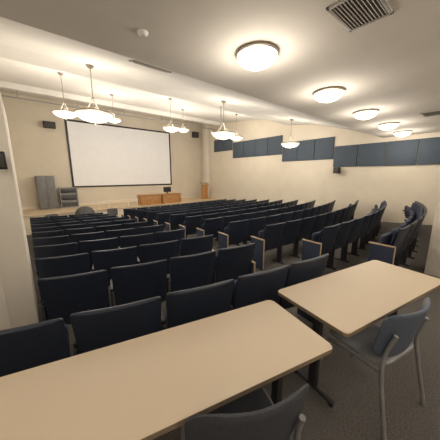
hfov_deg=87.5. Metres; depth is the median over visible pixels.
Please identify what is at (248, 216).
seat
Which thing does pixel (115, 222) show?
seat
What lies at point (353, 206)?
seat
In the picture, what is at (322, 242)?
seat
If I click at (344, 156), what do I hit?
acoustic panel
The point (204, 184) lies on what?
lectern
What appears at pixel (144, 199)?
wooden desk
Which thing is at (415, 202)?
seat
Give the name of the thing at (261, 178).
wall
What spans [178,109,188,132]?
pendant lamp
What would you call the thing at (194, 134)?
wall speaker
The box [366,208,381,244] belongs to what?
seat
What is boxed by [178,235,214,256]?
seat
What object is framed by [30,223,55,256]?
seat
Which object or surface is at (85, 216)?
seat
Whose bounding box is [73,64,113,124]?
pendant lamp
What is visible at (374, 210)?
seat
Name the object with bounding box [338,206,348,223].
seat
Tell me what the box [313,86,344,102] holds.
ceiling lamp
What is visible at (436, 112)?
ceiling vent
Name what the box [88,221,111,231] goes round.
seat
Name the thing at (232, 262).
seat
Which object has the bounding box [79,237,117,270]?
seat
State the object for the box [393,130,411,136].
ceiling lamp
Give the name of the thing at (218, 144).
acoustic panel
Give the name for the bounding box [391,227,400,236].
seat cushion
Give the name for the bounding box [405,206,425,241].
seat
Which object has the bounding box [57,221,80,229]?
seat
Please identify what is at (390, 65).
ceiling
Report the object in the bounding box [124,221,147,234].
seat
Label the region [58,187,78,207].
equipment rack
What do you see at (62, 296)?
seat
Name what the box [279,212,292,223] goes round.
seat
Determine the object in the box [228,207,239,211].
seat
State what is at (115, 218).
seat
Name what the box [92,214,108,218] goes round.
seat
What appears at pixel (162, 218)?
seat
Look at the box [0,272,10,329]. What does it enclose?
wall
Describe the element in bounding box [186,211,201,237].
seat
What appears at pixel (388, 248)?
seat
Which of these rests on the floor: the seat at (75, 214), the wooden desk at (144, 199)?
the seat at (75, 214)
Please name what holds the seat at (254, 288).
on the floor
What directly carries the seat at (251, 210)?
on the floor
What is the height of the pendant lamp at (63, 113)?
1.373 m
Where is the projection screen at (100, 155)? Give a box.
[64,119,171,186]
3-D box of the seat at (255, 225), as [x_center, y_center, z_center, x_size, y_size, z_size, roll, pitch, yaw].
[0.780,0.366,5.573,0.582,0.903,0.401,-8,14,-36]
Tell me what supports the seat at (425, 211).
on the floor
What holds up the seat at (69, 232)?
on the floor
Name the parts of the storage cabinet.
door, door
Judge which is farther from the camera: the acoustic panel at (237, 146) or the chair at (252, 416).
the acoustic panel at (237, 146)
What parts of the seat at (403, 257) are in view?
leg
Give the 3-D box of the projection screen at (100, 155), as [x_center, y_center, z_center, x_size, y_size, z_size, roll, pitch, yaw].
[-5.774,-3.895,14.207,6.060,3.550,0.050,-9,14,-39]
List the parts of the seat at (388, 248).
panel, armrest, backrest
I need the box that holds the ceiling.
[0,0,439,137]
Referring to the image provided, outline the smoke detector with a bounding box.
[137,29,147,37]
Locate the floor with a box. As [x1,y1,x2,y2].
[26,222,439,439]
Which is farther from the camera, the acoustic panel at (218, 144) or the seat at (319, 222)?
the acoustic panel at (218, 144)
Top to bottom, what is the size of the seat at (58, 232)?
0.903 m
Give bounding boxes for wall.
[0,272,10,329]
[1,92,201,206]
[201,120,439,224]
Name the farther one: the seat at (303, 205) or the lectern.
the lectern
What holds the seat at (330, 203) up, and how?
on the floor
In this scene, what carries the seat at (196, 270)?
on the floor
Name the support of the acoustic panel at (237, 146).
attached to the wall at (261, 178)
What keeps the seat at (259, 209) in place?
on the floor
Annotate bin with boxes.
[75,206,94,214]
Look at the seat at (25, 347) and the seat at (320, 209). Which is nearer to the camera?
the seat at (25, 347)
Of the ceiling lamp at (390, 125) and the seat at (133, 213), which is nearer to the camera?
the ceiling lamp at (390, 125)
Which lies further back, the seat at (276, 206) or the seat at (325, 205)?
the seat at (276, 206)
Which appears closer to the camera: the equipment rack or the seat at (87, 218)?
the seat at (87, 218)
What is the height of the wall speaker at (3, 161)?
0.170 m
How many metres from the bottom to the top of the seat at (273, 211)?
0.903 m
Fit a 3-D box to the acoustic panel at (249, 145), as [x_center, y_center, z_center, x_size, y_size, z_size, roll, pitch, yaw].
[1.760,-4.320,13.928,0.060,0.970,0.926,-9,14,-39]
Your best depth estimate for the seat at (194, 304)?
1.75 m
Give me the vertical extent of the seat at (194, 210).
0.903 m
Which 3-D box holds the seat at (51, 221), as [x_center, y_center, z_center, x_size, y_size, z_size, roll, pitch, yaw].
[-5.370,0.448,7.046,0.582,0.903,0.401,-5,12,-22]
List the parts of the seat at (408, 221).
leg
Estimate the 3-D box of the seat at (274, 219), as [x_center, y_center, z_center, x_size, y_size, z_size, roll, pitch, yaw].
[1.236,0.296,5.924,0.582,0.903,0.401,-9,14,-38]
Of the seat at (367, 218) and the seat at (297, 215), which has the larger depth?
the seat at (297, 215)
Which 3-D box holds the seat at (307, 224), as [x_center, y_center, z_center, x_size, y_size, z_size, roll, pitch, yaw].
[1.891,0.348,5.329,0.582,0.903,0.401,-9,14,-39]
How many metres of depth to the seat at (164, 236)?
4.22 m
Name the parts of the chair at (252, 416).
leg, seat, leg, leg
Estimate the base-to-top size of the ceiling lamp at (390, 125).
0.185 m
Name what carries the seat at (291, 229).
on the floor
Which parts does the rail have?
rail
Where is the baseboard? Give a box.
[22,195,201,209]
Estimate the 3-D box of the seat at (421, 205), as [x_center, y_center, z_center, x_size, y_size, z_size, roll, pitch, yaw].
[5.598,-0.013,6.684,0.401,0.903,0.582,8,14,35]
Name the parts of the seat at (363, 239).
leg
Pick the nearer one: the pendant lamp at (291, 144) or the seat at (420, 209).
the seat at (420, 209)
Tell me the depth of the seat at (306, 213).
6.83 m
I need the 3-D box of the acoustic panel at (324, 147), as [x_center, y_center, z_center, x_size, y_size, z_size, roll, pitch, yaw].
[4.752,-3.252,10.503,0.060,0.950,0.876,-9,14,-39]
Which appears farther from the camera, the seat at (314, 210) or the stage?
the stage
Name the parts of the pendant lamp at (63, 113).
lamp shade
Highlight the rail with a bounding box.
[98,199,137,208]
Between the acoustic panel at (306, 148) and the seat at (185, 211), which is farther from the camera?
the acoustic panel at (306, 148)
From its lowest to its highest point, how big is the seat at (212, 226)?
0.903 m
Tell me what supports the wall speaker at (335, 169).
attached to the wall at (261, 178)
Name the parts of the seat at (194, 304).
armrest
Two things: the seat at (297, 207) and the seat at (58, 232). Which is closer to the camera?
the seat at (58, 232)
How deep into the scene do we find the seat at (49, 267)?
2.81 m
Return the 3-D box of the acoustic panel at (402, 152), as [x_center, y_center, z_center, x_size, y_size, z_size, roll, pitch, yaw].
[6.613,-2.449,8.400,0.060,0.880,0.946,-9,14,-39]
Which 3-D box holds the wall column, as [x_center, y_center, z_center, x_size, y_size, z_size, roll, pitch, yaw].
[-0.982,-4.653,17.006,0.300,5.998,0.400,-9,14,-39]
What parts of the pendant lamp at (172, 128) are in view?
lamp shade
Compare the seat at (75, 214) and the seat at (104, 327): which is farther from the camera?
the seat at (75, 214)
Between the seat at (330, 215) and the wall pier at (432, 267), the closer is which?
the wall pier at (432, 267)
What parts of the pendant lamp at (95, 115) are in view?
stem, lamp shade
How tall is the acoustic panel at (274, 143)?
0.970 m
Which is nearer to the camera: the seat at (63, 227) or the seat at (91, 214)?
the seat at (63, 227)
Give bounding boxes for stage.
[22,197,220,234]
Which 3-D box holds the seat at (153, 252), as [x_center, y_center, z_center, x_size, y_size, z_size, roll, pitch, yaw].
[-0.945,0.734,3.501,0.582,0.903,0.401,-6,12,-27]
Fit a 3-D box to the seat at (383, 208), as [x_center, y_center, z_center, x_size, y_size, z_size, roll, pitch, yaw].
[4.367,0.067,6.521,0.401,0.903,0.582,9,14,39]
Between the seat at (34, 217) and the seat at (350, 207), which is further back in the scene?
the seat at (34, 217)
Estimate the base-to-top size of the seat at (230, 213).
0.903 m
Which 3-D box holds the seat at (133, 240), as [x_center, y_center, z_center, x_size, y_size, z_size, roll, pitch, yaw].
[-1.508,0.667,4.171,0.582,0.903,0.401,-6,12,-27]
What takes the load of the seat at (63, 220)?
on the floor
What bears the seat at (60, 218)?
on the floor
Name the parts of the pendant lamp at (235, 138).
lamp shade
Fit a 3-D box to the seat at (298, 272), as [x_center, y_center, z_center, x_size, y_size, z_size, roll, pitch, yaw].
[0.822,0.790,2.506,0.640,0.903,0.434,-6,13,-29]
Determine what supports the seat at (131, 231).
on the floor
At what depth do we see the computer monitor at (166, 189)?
14.17 m
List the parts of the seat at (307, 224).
leg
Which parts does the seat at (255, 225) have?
leg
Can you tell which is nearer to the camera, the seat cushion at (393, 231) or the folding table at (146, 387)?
the folding table at (146, 387)
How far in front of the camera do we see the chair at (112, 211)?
11.32 m
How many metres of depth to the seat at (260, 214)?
6.73 m
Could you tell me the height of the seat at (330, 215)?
0.903 m
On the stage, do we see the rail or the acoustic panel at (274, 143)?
the rail
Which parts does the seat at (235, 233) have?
panel, armrest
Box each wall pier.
[0,94,38,327]
[424,188,439,276]
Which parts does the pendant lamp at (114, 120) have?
lamp shade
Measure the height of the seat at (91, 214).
0.903 m
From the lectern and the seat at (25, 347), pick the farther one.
the lectern
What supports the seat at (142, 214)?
on the floor
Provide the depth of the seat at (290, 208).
7.92 m
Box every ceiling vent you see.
[129,60,170,72]
[326,0,393,31]
[420,110,439,116]
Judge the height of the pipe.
0.310 m
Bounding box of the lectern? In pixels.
[200,182,209,198]
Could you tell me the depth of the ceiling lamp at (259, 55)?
2.56 m
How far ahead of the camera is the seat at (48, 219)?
7.46 m
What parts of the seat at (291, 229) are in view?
leg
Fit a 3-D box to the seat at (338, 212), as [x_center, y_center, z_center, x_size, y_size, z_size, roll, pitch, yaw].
[3.163,0.127,6.491,0.401,0.903,0.582,10,15,43]
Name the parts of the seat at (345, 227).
leg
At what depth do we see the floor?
1.92 m
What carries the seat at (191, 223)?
on the floor
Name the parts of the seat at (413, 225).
leg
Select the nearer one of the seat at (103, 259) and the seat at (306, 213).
the seat at (103, 259)
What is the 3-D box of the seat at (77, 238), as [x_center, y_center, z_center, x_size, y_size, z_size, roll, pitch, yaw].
[-2.591,0.659,4.594,0.582,0.903,0.401,-5,12,-24]
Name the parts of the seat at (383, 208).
leg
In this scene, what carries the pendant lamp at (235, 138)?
hanging from the ceiling
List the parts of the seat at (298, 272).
leg, backrest, panel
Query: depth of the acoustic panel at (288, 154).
11.85 m
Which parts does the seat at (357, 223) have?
leg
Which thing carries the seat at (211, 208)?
on the floor
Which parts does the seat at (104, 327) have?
leg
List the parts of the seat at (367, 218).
leg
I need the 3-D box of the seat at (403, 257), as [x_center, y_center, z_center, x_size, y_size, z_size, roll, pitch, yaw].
[3.674,0.376,4.559,0.582,0.903,0.401,-10,15,-42]
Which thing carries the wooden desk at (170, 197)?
on the stage
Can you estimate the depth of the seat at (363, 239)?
5.49 m
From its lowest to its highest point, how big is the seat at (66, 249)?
0.903 m
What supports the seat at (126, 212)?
on the floor
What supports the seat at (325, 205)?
on the floor
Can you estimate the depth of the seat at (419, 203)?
7.02 m
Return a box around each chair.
[107,208,117,216]
[181,383,309,439]
[319,297,430,439]
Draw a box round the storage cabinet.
[35,176,57,209]
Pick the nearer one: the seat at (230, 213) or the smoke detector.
the smoke detector
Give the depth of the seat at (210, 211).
7.70 m
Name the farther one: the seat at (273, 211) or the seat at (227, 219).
the seat at (273, 211)
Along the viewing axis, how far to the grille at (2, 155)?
2.23 m
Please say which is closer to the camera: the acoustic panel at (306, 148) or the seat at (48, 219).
the seat at (48, 219)
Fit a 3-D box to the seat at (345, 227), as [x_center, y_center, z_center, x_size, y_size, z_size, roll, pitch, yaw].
[2.298,0.440,4.535,0.582,0.903,0.401,-9,14,-38]
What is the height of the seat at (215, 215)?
0.903 m
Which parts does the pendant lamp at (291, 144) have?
lamp shade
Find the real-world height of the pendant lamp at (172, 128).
1.373 m
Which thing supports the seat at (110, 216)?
on the floor
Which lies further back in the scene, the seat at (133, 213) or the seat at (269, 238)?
the seat at (133, 213)
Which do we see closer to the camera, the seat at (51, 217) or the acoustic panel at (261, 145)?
the seat at (51, 217)
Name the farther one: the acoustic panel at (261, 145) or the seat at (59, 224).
the acoustic panel at (261, 145)
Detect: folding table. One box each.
[0,300,331,439]
[278,260,439,407]
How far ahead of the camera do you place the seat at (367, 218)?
5.10 m
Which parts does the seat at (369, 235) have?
leg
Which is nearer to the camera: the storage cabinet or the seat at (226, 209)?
the seat at (226, 209)
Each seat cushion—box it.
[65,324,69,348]
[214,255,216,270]
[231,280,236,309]
[258,230,263,238]
[312,231,320,241]
[380,232,391,244]
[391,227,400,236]
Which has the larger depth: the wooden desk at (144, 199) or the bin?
the wooden desk at (144, 199)
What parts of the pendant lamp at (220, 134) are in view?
lamp shade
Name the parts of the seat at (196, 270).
leg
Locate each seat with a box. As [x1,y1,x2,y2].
[0,318,70,376]
[30,217,48,219]
[30,218,50,221]
[30,220,52,231]
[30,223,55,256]
[31,226,58,263]
[31,230,63,273]
[32,235,69,258]
[33,242,77,302]
[35,253,89,303]
[37,270,109,324]
[50,215,67,219]
[52,217,70,222]
[54,219,75,225]
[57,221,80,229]
[61,224,86,235]
[65,227,94,242]
[69,214,85,218]
[70,296,161,355]
[71,231,104,253]
[72,215,90,220]
[77,217,96,223]
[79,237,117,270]
[82,219,103,227]
[87,212,102,216]
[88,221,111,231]
[91,246,137,285]
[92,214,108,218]
[96,224,122,238]
[98,215,115,221]
[105,217,124,224]
[106,228,135,247]
[110,259,166,306]
[113,219,134,228]
[118,233,153,262]
[121,208,135,219]
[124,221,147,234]
[127,209,142,218]
[135,210,151,222]
[137,240,178,273]
[138,225,163,242]
[143,211,161,225]
[153,212,172,227]
[156,229,184,254]
[161,279,233,330]
[162,209,175,214]
[165,213,186,230]
[165,251,215,322]
[174,210,187,216]
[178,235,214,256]
[179,215,202,238]
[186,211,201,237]
[189,209,201,212]
[196,217,222,237]
[202,207,213,214]
[202,213,219,223]
[203,210,215,217]
[212,243,255,283]
[214,211,233,240]
[216,208,228,215]
[217,214,239,247]
[218,219,248,248]
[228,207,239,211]
[230,265,288,310]
[233,209,246,215]
[235,212,254,245]
[239,205,248,209]
[243,217,265,244]
[246,207,256,213]
[250,210,267,240]
[250,222,284,270]
[257,206,266,211]
[264,214,280,251]
[266,205,274,209]
[266,208,277,217]
[272,219,301,263]
[274,203,281,209]
[277,207,286,214]
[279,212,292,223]
[279,254,328,322]
[286,205,294,212]
[288,216,315,257]
[291,210,303,220]
[293,204,300,212]
[300,203,305,209]
[301,208,311,219]
[302,223,340,260]
[307,213,326,240]
[310,206,318,216]
[316,205,323,215]
[322,203,328,213]
[322,210,335,229]
[326,202,331,212]
[326,219,353,269]
[331,208,342,225]
[335,216,364,261]
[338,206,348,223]
[344,205,352,221]
[347,204,354,220]
[347,213,372,255]
[358,210,377,249]
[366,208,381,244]
[367,224,410,264]
[370,206,384,240]
[373,204,386,236]
[391,220,417,265]
[398,213,425,258]
[399,216,422,265]
[401,210,426,251]
[403,201,417,216]
[404,202,421,218]
[404,208,426,246]
[405,204,424,236]
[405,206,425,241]
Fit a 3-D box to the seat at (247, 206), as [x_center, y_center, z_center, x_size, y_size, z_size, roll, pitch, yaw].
[0.830,-0.124,9.086,0.401,0.903,0.582,11,15,43]
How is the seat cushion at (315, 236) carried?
on the seat at (322, 242)
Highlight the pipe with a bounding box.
[2,90,217,129]
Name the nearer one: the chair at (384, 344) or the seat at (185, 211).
the chair at (384, 344)
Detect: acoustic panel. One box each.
[214,139,222,151]
[223,138,232,150]
[233,141,242,157]
[243,139,254,156]
[255,137,267,155]
[267,135,282,154]
[282,141,297,161]
[297,139,314,160]
[314,137,334,159]
[333,144,357,166]
[357,142,386,165]
[384,139,419,165]
[417,137,439,164]
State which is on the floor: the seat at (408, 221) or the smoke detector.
the seat at (408, 221)
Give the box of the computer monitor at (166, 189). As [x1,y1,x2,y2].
[163,187,170,193]
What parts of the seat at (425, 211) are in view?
leg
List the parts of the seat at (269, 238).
panel, armrest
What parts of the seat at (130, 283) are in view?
leg, armrest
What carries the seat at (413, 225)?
on the floor
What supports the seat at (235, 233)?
on the floor
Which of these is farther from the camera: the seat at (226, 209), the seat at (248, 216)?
the seat at (226, 209)
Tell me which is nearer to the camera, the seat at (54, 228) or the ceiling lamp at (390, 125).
the seat at (54, 228)
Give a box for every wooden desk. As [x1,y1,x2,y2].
[137,194,161,205]
[160,193,180,203]
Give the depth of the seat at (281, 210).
7.51 m
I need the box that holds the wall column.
[203,123,209,197]
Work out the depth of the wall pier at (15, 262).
2.55 m
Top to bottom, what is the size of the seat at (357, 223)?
0.903 m
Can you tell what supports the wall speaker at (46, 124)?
attached to the wall at (37, 150)
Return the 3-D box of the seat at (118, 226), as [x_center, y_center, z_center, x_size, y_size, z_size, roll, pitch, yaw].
[-2.632,0.534,5.511,0.582,0.903,0.401,-6,12,-27]
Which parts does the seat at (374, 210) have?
leg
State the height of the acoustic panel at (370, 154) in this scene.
0.880 m
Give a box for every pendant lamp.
[51,72,76,119]
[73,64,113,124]
[109,94,120,123]
[163,98,179,132]
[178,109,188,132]
[211,100,235,140]
[230,114,242,140]
[281,119,299,148]
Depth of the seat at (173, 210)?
8.69 m
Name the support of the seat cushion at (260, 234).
on the seat at (269, 238)
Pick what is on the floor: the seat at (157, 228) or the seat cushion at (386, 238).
the seat at (157, 228)
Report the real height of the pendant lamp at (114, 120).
1.186 m
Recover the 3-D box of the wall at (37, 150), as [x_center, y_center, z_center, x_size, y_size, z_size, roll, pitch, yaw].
[-5.714,-3.741,14.434,11.320,7.200,0.150,-9,14,-39]
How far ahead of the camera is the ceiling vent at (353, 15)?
2.00 m
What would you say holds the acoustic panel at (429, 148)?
attached to the wall at (261, 178)
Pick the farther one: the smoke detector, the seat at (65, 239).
the seat at (65, 239)
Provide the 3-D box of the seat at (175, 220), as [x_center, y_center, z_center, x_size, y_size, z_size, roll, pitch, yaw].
[-1.381,0.232,7.257,0.582,0.903,0.421,-8,13,-34]
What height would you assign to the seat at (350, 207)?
0.903 m
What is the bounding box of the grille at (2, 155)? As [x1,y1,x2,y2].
[0,153,4,166]
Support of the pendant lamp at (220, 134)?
hanging from the ceiling
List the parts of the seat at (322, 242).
panel, armrest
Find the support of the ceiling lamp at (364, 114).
attached to the ceiling
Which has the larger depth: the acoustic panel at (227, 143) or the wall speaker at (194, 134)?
the wall speaker at (194, 134)
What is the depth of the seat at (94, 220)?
6.60 m
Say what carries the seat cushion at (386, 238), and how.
on the seat at (388, 248)
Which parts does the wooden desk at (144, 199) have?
panel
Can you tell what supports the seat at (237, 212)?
on the floor
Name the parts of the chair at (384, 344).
leg, seat, leg, backrest, leg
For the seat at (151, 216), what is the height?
0.903 m
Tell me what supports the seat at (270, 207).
on the floor
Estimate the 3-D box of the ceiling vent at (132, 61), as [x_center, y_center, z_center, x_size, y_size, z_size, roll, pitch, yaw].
[-1.075,-2.375,3.568,0.600,0.086,0.212,-9,14,-39]
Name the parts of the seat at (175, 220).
panel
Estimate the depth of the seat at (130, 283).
2.40 m
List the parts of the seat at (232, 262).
leg, panel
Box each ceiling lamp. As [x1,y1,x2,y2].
[236,41,278,70]
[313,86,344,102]
[353,109,378,119]
[378,122,399,130]
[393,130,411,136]
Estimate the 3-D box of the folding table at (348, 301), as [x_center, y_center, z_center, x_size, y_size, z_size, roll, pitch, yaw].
[1.273,0.942,2.087,1.490,0.750,0.620,-6,13,-28]
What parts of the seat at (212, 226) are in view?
panel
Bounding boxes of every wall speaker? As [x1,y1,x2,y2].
[0,151,7,168]
[43,121,55,128]
[192,131,198,137]
[333,167,340,172]
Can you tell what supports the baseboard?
attached to the wall at (37, 150)
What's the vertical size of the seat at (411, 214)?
0.903 m
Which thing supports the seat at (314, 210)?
on the floor

